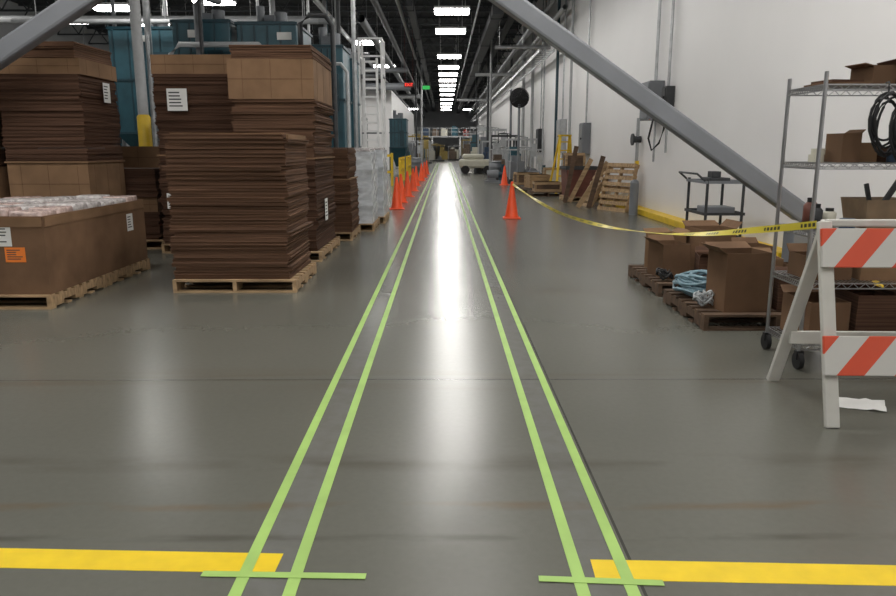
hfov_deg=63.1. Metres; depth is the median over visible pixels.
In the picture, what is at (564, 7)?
pipe
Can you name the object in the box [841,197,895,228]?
carton
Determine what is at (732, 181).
wire shelf
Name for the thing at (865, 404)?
paper sheet
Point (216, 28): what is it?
housing
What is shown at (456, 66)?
ceiling light
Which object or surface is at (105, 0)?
pipe
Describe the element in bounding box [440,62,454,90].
ceiling light
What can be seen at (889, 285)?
carton
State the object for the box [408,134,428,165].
process skid
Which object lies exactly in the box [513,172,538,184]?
wooden crate
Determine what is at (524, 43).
pipe
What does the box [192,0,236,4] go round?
ceiling light
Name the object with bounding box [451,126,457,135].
cabinet
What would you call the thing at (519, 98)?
pedestal fan
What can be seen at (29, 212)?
pack
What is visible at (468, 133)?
process skid
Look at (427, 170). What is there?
traffic cone
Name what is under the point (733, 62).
wall
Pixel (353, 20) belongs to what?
pipe
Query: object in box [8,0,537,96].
ceiling
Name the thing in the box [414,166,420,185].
traffic cone
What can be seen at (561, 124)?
conduit
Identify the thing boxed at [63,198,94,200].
pack
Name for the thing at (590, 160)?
wooden board
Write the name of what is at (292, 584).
tape
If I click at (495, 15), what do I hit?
air duct
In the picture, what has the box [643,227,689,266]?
carton
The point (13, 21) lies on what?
pipe
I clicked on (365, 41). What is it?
ceiling light
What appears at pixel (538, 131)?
control panel
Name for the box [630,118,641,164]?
valve
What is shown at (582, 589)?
tape
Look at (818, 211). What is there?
jar
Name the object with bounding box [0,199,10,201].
pack
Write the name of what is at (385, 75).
joist
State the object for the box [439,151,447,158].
cabinet
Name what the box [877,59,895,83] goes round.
carton
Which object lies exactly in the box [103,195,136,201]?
pack
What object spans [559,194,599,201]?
pallet
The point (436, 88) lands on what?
joist
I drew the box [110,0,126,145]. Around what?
pipe
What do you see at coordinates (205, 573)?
tape
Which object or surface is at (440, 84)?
ceiling light
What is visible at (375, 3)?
pipe
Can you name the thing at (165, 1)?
pipe
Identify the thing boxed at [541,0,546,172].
pipe
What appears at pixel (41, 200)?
pack
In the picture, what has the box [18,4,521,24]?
joist
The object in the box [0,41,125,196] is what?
stack
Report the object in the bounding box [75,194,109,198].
pack
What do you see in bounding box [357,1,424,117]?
pipe
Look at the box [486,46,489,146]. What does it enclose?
pipe
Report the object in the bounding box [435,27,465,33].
ceiling light
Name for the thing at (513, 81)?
cable tray
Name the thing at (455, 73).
ceiling light
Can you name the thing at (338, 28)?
pipe
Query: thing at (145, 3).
pipe
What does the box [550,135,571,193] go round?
step ladder
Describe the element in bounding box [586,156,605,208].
wooden board
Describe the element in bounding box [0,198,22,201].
pack
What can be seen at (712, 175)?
instrument box
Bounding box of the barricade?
[767,219,895,427]
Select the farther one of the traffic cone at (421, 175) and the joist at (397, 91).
the joist at (397, 91)
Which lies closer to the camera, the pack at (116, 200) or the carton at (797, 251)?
the carton at (797, 251)
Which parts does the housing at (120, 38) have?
access door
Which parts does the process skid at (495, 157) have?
tube frame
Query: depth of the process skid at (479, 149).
51.33 m
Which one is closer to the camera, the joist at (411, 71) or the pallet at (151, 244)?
the pallet at (151, 244)
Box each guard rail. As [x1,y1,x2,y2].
[387,153,393,185]
[399,157,404,179]
[406,155,410,175]
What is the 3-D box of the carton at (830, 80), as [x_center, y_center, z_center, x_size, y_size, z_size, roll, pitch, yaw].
[2.617,-1.452,4.913,0.230,0.018,0.220,-2,12,-9]
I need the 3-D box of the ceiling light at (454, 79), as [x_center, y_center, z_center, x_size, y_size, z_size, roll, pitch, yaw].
[-0.012,-17.441,54.608,1.320,2.405,1.000,0,12,0]
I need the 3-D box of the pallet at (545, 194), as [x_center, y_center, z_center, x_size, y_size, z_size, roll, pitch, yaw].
[3.170,-3.382,23.569,1.100,0.138,1.100,0,12,0]
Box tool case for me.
[697,205,734,212]
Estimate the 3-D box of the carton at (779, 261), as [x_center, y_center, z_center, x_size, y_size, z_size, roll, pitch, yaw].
[2.949,-0.252,6.974,0.340,0.410,0.432,2,12,8]
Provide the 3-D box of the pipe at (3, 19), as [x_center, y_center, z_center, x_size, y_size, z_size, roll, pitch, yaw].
[-11.881,-10.242,22.331,16.500,3.504,0.240,0,12,0]
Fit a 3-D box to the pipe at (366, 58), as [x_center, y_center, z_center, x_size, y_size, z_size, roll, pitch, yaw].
[-10.947,-12.768,34.068,14.500,3.280,0.400,0,12,0]
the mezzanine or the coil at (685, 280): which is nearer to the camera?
the coil at (685, 280)
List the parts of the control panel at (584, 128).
panel door, panel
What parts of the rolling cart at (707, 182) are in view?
post, push handle, post, post, post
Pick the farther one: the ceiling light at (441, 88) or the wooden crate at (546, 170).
the ceiling light at (441, 88)
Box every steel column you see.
[129,0,152,145]
[269,0,274,14]
[323,0,326,27]
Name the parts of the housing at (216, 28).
white plate, access door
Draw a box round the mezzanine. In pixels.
[414,128,471,157]
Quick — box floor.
[0,158,895,595]
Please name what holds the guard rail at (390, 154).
on the floor
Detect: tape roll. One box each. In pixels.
[808,149,825,161]
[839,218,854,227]
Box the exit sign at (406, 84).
[404,29,413,86]
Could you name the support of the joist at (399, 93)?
attached to the ceiling
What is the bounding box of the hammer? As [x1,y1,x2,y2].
[882,180,895,199]
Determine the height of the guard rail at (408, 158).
1.100 m
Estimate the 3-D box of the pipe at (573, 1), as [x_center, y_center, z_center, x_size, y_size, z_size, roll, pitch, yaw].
[4.479,-8.464,26.463,0.095,8.650,0.100,0,12,0]
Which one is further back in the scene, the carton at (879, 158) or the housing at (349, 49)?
the housing at (349, 49)
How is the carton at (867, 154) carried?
on the wire shelving at (798, 360)
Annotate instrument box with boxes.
[701,171,729,180]
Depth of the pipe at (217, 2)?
16.62 m
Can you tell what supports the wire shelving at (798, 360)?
on the floor
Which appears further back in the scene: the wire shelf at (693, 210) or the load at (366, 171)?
the load at (366, 171)
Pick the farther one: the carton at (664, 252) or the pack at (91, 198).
the pack at (91, 198)
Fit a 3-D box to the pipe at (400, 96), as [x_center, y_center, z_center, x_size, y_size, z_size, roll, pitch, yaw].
[-5.245,-18.218,60.544,6.200,3.261,0.360,0,12,0]
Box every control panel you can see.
[536,0,543,168]
[578,0,591,164]
[639,0,664,161]
[661,0,674,152]
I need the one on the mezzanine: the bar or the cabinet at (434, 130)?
the cabinet at (434, 130)
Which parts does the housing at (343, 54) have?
access door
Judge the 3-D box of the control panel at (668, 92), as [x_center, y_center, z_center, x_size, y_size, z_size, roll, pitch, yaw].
[4.545,-6.676,14.631,0.230,7.390,0.300,0,12,0]
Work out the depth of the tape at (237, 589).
3.57 m
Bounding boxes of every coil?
[672,269,706,296]
[693,289,714,305]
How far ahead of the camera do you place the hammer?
5.01 m
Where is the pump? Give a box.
[485,164,503,182]
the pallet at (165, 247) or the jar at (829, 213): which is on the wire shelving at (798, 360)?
the jar at (829, 213)
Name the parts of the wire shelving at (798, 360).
post, wire shelf, post, wire shelf, wire shelf, wire shelf, wire shelf, cable coil, cable coil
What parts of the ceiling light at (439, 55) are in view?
lamp panel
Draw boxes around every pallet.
[0,274,107,309]
[106,258,150,285]
[146,238,164,248]
[161,243,170,252]
[172,262,316,292]
[309,236,339,261]
[335,225,360,240]
[359,218,379,230]
[378,212,389,223]
[520,186,531,191]
[527,190,561,196]
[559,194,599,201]
[582,168,613,206]
[597,163,639,211]
[628,265,696,296]
[663,289,781,330]
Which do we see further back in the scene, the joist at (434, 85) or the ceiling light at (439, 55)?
the joist at (434, 85)
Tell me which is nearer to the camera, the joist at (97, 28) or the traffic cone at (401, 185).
the traffic cone at (401, 185)
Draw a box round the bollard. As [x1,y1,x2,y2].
[629,180,638,214]
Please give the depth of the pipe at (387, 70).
38.23 m
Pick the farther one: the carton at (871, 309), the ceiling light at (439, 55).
the ceiling light at (439, 55)
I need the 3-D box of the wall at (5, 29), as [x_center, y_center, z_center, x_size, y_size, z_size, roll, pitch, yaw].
[-22.390,-13.484,51.212,0.200,8.800,124.000,0,12,0]
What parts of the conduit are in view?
panel door, panel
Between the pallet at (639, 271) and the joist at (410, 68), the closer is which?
the pallet at (639, 271)
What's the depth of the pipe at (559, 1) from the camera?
29.90 m
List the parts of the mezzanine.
railing, post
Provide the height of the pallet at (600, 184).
1.111 m
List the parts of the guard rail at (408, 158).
post, post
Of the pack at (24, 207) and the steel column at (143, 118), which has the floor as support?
the steel column at (143, 118)
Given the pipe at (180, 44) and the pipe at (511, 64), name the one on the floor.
the pipe at (180, 44)
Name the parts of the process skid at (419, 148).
tube frame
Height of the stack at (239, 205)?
1.515 m
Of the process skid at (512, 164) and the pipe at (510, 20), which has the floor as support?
the process skid at (512, 164)
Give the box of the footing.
[781,230,815,261]
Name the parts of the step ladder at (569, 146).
rail, rail, rail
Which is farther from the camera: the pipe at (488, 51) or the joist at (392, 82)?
the joist at (392, 82)
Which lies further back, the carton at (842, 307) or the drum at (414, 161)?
the drum at (414, 161)
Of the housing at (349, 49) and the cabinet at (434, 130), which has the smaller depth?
the housing at (349, 49)
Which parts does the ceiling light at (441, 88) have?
lamp panel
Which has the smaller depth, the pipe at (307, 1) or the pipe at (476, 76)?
the pipe at (307, 1)
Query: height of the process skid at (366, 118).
3.090 m
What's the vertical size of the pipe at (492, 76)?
3.104 m
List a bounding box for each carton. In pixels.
[0,199,147,294]
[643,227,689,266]
[643,234,690,278]
[682,219,742,269]
[694,246,708,275]
[701,241,771,311]
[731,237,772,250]
[752,247,783,266]
[771,266,818,310]
[780,284,850,330]
[786,243,851,279]
[804,82,871,86]
[811,79,863,83]
[824,129,865,161]
[834,278,895,330]
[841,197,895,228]
[845,63,895,83]
[851,268,895,280]
[859,143,876,161]
[876,147,888,161]
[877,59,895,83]
[880,281,895,291]
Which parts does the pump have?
motor, plate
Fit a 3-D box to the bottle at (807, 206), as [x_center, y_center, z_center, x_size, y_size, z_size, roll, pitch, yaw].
[2.572,-0.611,5.177,0.100,0.200,0.100,0,12,0]
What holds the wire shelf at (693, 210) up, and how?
attached to the rolling cart at (707, 182)
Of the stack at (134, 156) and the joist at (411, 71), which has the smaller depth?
the stack at (134, 156)
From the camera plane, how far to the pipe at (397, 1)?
38.07 m
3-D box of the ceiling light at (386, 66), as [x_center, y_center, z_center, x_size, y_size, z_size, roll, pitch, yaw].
[-3.960,-15.524,45.281,1.320,2.405,1.000,0,12,0]
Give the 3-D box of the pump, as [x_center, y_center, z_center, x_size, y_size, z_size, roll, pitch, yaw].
[2.121,-5.487,32.166,1.000,0.800,0.500,1,12,3]
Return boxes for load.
[354,149,377,223]
[355,148,387,216]
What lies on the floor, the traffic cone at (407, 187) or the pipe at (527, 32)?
the traffic cone at (407, 187)
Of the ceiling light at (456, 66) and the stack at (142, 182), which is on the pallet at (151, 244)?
the stack at (142, 182)
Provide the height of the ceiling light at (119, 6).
2.405 m
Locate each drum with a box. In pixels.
[411,158,418,171]
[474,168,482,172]
[489,161,501,179]
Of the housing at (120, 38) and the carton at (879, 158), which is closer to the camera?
the carton at (879, 158)
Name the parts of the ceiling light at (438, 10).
lamp panel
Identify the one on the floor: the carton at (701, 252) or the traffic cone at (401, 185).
the traffic cone at (401, 185)
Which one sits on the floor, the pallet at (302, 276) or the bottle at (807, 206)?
the pallet at (302, 276)
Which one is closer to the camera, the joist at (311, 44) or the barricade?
the barricade
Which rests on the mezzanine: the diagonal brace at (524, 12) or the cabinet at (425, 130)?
the cabinet at (425, 130)
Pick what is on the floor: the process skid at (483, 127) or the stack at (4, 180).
the process skid at (483, 127)
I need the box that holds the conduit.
[556,0,566,165]
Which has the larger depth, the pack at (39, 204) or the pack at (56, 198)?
the pack at (56, 198)
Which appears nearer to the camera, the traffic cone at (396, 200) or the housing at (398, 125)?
the traffic cone at (396, 200)
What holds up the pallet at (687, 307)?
on the floor
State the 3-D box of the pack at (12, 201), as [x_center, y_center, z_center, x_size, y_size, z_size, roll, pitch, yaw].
[-4.629,-0.970,7.910,0.316,0.144,0.304,0,12,-1]
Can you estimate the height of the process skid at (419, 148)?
2.090 m
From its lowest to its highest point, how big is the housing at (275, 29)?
4.900 m
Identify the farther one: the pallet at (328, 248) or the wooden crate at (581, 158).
the wooden crate at (581, 158)
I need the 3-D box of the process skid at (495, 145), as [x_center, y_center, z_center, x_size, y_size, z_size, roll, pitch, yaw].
[3.262,-8.460,42.689,1.600,2.390,1.600,0,12,0]
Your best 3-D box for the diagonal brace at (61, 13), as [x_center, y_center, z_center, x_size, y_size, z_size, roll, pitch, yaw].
[-5.722,-2.845,8.980,7.534,4.634,0.220,0,12,0]
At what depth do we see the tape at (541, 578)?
2.58 m
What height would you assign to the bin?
0.840 m
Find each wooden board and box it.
[563,146,578,202]
[568,158,592,202]
[576,161,607,207]
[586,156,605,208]
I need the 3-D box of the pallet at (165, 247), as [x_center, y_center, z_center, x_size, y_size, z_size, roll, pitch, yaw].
[-3.541,-0.844,11.216,1.240,0.138,1.250,0,12,0]
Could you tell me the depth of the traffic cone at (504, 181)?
30.04 m
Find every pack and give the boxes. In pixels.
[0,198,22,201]
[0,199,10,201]
[0,202,23,204]
[0,205,38,209]
[0,206,21,215]
[4,196,40,197]
[6,201,39,202]
[9,209,55,215]
[16,198,55,202]
[16,203,45,206]
[29,206,72,213]
[40,197,69,200]
[45,202,86,210]
[47,200,83,202]
[55,196,75,198]
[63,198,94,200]
[70,201,100,208]
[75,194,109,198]
[87,200,113,205]
[93,198,125,203]
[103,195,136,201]
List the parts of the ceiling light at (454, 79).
lamp panel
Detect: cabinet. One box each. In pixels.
[423,127,428,135]
[432,129,438,135]
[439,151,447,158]
[441,128,447,135]
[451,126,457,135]
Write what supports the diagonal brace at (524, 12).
on the footing
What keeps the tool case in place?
on the rolling cart at (707, 182)
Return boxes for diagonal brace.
[0,0,104,70]
[488,0,804,221]
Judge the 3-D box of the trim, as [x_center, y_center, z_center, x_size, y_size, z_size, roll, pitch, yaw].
[4.452,-4.401,28.548,0.280,0.130,38.350,0,12,0]
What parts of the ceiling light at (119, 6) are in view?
lamp panel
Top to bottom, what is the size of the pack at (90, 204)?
0.146 m
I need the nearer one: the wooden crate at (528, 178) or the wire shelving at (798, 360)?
the wire shelving at (798, 360)
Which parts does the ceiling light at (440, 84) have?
lamp panel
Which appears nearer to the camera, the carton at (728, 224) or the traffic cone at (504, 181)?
the carton at (728, 224)
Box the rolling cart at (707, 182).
[679,171,744,236]
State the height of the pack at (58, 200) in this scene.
0.131 m
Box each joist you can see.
[0,0,542,11]
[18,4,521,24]
[57,17,522,35]
[87,27,520,44]
[311,44,505,58]
[313,36,514,51]
[360,52,502,64]
[360,57,501,69]
[360,62,498,73]
[360,67,495,77]
[365,71,492,81]
[366,75,486,84]
[369,78,486,87]
[392,82,483,90]
[396,89,480,96]
[397,85,482,92]
[397,91,479,98]
[399,93,478,100]
[400,88,480,94]
[400,95,475,102]
[408,97,474,103]
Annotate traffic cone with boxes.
[389,177,404,209]
[399,174,407,202]
[404,171,414,196]
[410,168,418,190]
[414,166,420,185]
[419,164,425,180]
[423,162,427,177]
[425,160,428,173]
[499,166,508,184]
[503,182,520,218]
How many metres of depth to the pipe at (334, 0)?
29.71 m
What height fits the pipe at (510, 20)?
1.642 m
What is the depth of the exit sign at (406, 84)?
36.33 m
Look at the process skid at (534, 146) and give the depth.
34.78 m
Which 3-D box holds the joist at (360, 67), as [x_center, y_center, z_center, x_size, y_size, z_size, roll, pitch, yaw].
[-9.018,-20.695,66.957,26.770,0.990,0.120,0,12,0]
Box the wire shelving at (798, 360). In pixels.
[761,71,895,368]
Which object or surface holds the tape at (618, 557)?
on the floor
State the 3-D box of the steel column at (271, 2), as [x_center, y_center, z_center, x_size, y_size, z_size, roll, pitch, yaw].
[-6.128,-8.266,25.832,0.260,8.795,0.260,0,12,0]
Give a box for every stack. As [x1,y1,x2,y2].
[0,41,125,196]
[0,111,11,197]
[118,146,165,166]
[124,167,164,239]
[150,54,234,243]
[161,133,313,278]
[226,45,336,250]
[331,148,359,231]
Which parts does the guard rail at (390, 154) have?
post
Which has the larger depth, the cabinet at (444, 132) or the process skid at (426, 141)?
the cabinet at (444, 132)
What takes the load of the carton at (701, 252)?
on the pallet at (639, 271)
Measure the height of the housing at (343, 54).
4.500 m
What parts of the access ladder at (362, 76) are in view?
post, post, handrail, post, post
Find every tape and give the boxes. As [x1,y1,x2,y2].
[0,548,282,571]
[201,571,366,578]
[228,164,436,595]
[282,163,438,595]
[449,165,590,595]
[450,163,640,595]
[513,183,816,235]
[539,576,664,585]
[590,559,895,585]
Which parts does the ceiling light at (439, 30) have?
lamp panel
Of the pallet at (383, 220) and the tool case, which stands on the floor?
the pallet at (383, 220)
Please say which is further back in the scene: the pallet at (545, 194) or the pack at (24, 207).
the pallet at (545, 194)
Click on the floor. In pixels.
(137, 414)
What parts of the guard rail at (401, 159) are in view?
post, post, post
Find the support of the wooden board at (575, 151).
on the floor
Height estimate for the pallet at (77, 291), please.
0.138 m
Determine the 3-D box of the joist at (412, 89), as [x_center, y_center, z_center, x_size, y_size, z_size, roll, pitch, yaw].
[-9.159,-25.908,92.326,26.770,0.990,0.120,0,12,0]
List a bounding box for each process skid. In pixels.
[362,118,367,146]
[405,140,421,168]
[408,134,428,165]
[411,140,431,163]
[425,144,444,160]
[448,145,460,160]
[461,138,479,158]
[463,132,482,147]
[470,125,492,150]
[470,141,495,153]
[477,127,506,153]
[482,139,506,158]
[490,146,520,165]
[491,133,516,158]
[505,136,536,177]
[506,146,543,182]
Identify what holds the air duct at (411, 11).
hanging from the ceiling
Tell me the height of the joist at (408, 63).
0.990 m
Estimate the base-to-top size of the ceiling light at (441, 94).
2.405 m
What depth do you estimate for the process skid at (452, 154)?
89.66 m
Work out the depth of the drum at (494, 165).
35.22 m
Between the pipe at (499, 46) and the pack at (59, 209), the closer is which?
the pack at (59, 209)
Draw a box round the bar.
[864,183,871,199]
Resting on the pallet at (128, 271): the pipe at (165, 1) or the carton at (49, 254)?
the carton at (49, 254)
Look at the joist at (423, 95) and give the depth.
103.28 m
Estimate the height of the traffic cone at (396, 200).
0.792 m
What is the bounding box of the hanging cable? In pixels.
[647,119,664,150]
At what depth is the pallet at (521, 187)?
25.70 m
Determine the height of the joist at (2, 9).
0.990 m
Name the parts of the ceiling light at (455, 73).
lamp panel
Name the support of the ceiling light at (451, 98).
hanging from the ceiling
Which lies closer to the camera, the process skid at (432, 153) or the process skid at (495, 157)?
the process skid at (495, 157)
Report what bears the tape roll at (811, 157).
on the wire shelving at (798, 360)
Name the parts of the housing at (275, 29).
white plate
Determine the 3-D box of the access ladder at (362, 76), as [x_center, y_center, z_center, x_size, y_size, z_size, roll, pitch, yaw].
[-2.750,-6.656,26.656,0.900,5.310,1.170,0,12,0]
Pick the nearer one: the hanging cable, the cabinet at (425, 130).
the hanging cable
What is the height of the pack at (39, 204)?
0.151 m
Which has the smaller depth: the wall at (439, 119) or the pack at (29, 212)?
the pack at (29, 212)
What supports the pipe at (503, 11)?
hanging from the ceiling
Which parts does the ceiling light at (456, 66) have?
lamp panel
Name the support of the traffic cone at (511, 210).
on the floor
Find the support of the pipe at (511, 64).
attached to the wall at (733, 62)
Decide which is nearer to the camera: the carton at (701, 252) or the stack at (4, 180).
the carton at (701, 252)
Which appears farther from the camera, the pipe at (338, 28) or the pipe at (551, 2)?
the pipe at (551, 2)
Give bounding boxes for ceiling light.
[93,2,128,10]
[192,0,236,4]
[356,26,379,44]
[373,59,395,67]
[434,0,469,14]
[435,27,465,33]
[437,53,460,58]
[438,36,458,68]
[439,39,457,75]
[439,48,456,81]
[439,83,455,86]
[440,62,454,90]
[440,76,452,99]
[440,93,453,95]
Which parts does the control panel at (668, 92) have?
panel door, panel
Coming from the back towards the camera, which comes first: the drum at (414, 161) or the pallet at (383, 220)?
the drum at (414, 161)
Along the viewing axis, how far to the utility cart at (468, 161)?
42.63 m
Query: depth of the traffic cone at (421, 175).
33.94 m
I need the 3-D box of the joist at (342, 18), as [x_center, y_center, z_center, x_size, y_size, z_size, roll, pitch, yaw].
[-8.876,-15.482,41.587,26.770,0.990,0.120,0,12,0]
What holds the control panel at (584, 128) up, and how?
attached to the wall at (733, 62)
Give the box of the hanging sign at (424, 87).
[422,12,429,89]
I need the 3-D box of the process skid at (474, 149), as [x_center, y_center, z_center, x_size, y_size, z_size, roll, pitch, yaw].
[2.682,-11.231,56.920,2.000,2.090,2.000,0,12,1]
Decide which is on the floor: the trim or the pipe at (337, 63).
the pipe at (337, 63)
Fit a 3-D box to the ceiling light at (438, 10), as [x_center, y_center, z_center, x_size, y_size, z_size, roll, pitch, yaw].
[0.142,-11.765,26.985,1.320,2.405,1.000,0,12,0]
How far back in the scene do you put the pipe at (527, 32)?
39.99 m
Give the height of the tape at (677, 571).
0.001 m
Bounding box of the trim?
[598,194,781,257]
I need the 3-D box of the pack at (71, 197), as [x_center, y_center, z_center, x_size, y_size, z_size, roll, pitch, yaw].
[-4.638,-1.161,8.850,0.316,0.140,0.304,0,12,0]
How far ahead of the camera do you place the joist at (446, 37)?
48.82 m
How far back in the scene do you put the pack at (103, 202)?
8.22 m
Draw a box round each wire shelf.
[684,208,744,215]
[686,179,741,183]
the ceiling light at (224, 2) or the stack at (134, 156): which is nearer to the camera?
the stack at (134, 156)
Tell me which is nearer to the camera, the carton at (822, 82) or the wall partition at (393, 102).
the carton at (822, 82)
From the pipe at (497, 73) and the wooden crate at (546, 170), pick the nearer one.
the wooden crate at (546, 170)
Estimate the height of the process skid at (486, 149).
2.090 m
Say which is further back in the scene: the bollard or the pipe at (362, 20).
the pipe at (362, 20)
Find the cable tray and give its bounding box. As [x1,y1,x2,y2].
[469,49,554,121]
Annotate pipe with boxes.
[0,5,331,23]
[11,0,318,23]
[82,8,369,60]
[105,0,327,37]
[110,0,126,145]
[142,0,159,145]
[162,0,168,25]
[168,42,260,54]
[193,0,221,54]
[197,0,203,54]
[297,12,338,147]
[298,6,407,72]
[306,0,309,32]
[312,0,413,112]
[330,62,350,147]
[334,0,336,32]
[336,0,340,44]
[351,0,358,147]
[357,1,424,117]
[365,45,410,90]
[370,0,427,112]
[395,0,431,108]
[395,74,420,98]
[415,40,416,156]
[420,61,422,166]
[453,0,480,107]
[457,76,492,100]
[461,11,504,108]
[464,16,514,107]
[466,29,531,116]
[472,0,567,114]
[475,25,519,75]
[476,76,476,146]
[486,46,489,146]
[489,40,491,160]
[495,10,550,48]
[509,38,512,137]
[518,0,555,40]
[521,26,525,160]
[529,2,535,166]
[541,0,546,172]
[553,0,560,166]
[568,0,574,134]
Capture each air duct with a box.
[406,0,435,110]
[457,0,502,112]
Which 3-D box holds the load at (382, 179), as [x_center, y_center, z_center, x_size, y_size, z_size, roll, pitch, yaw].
[-1.846,-2.434,15.210,1.123,1.370,1.187,0,12,0]
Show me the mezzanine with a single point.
(429, 136)
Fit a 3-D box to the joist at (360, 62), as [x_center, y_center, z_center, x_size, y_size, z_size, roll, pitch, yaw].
[-8.997,-19.950,63.332,26.770,0.990,0.120,0,12,0]
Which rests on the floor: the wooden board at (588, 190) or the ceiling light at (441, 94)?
the wooden board at (588, 190)
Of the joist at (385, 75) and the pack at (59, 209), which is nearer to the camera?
the pack at (59, 209)
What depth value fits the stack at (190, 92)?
10.20 m
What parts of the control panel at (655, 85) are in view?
panel door, panel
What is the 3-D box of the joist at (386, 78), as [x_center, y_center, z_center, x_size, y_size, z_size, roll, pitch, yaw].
[-9.078,-22.929,77.829,26.770,0.990,0.120,0,12,0]
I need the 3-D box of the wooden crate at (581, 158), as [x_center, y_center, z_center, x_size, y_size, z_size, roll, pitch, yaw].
[3.972,-3.906,23.109,0.620,1.350,0.670,0,12,1]
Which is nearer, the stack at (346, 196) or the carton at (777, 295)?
the carton at (777, 295)
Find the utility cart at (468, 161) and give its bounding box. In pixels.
[459,152,488,173]
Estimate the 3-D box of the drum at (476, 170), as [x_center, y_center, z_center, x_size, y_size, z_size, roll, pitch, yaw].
[1.852,-8.082,44.597,0.600,0.880,0.600,-2,12,-12]
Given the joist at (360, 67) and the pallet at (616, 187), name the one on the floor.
the pallet at (616, 187)
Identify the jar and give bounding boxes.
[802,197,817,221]
[809,204,822,228]
[822,208,836,227]
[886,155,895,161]
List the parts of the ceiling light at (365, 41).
lamp panel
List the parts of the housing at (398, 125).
leg, access door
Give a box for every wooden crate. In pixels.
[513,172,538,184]
[524,174,550,187]
[532,181,561,191]
[542,167,561,189]
[563,153,585,165]
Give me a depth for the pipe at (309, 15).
17.15 m
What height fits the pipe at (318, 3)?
2.085 m
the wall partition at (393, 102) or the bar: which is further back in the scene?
the wall partition at (393, 102)
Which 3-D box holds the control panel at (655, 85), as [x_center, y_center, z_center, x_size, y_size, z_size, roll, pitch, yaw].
[4.470,-6.770,15.581,0.370,7.590,0.700,0,12,0]
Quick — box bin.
[560,166,598,196]
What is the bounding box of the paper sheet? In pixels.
[839,397,886,411]
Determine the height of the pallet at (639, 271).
0.276 m
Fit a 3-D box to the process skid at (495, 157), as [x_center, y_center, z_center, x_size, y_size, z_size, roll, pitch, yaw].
[2.986,-7.162,38.360,1.500,1.590,1.400,0,12,-1]
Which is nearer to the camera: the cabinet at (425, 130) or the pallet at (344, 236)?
the pallet at (344, 236)
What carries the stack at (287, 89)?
on the pallet at (328, 248)
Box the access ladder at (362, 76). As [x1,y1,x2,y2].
[357,37,386,160]
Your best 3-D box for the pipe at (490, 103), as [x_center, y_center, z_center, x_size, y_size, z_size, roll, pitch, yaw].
[2.370,-11.292,40.571,0.114,8.790,0.120,0,12,0]
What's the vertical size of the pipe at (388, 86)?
3.528 m
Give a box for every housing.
[106,18,173,145]
[169,4,236,54]
[234,6,312,44]
[312,27,351,147]
[347,48,361,147]
[389,110,408,173]
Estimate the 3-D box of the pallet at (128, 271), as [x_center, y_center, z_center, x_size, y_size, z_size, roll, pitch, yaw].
[-4.477,-0.319,8.664,1.420,0.138,1.170,0,12,0]
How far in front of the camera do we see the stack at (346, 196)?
11.96 m
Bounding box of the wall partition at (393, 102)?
[361,90,413,169]
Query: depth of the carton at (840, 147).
4.88 m
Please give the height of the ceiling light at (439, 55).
2.405 m
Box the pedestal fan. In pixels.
[509,88,528,185]
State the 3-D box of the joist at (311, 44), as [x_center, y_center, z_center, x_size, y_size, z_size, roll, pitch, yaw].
[-8.937,-17.716,52.460,26.770,0.990,0.120,0,12,0]
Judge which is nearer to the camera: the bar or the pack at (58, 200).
the bar
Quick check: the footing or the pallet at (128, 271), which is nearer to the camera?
the pallet at (128, 271)
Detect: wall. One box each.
[0,0,128,145]
[403,99,474,157]
[475,0,895,247]
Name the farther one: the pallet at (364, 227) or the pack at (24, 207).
the pallet at (364, 227)
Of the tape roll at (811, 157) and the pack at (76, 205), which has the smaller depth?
the tape roll at (811, 157)
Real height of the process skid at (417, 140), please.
2.290 m
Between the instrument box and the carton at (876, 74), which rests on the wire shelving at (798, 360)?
the carton at (876, 74)
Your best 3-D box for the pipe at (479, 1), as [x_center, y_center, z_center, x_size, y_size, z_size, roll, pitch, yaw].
[1.108,-20.876,68.701,0.100,1.338,86.980,0,12,0]
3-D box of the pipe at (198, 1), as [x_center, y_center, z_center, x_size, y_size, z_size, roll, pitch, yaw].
[-5.494,-6.271,16.138,0.076,8.790,0.080,0,12,0]
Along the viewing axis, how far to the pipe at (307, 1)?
21.48 m
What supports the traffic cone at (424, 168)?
on the floor
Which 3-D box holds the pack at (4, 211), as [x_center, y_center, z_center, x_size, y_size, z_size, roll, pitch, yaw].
[-4.293,-0.787,6.980,0.316,0.160,0.304,0,12,-1]
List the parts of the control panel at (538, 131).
panel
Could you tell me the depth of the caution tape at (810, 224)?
5.21 m
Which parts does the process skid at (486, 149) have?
tube frame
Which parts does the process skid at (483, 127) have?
tube frame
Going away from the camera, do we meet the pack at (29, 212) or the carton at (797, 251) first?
the carton at (797, 251)
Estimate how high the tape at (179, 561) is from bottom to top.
0.001 m
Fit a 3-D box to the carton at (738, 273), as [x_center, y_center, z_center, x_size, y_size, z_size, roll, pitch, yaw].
[2.459,-0.198,6.348,0.481,0.556,0.438,-1,12,-7]
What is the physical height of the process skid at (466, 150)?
2.490 m
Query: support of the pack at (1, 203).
on the packing layer
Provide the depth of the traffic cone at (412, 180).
25.81 m
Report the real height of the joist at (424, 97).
0.990 m
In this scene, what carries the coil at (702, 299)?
on the pallet at (687, 307)

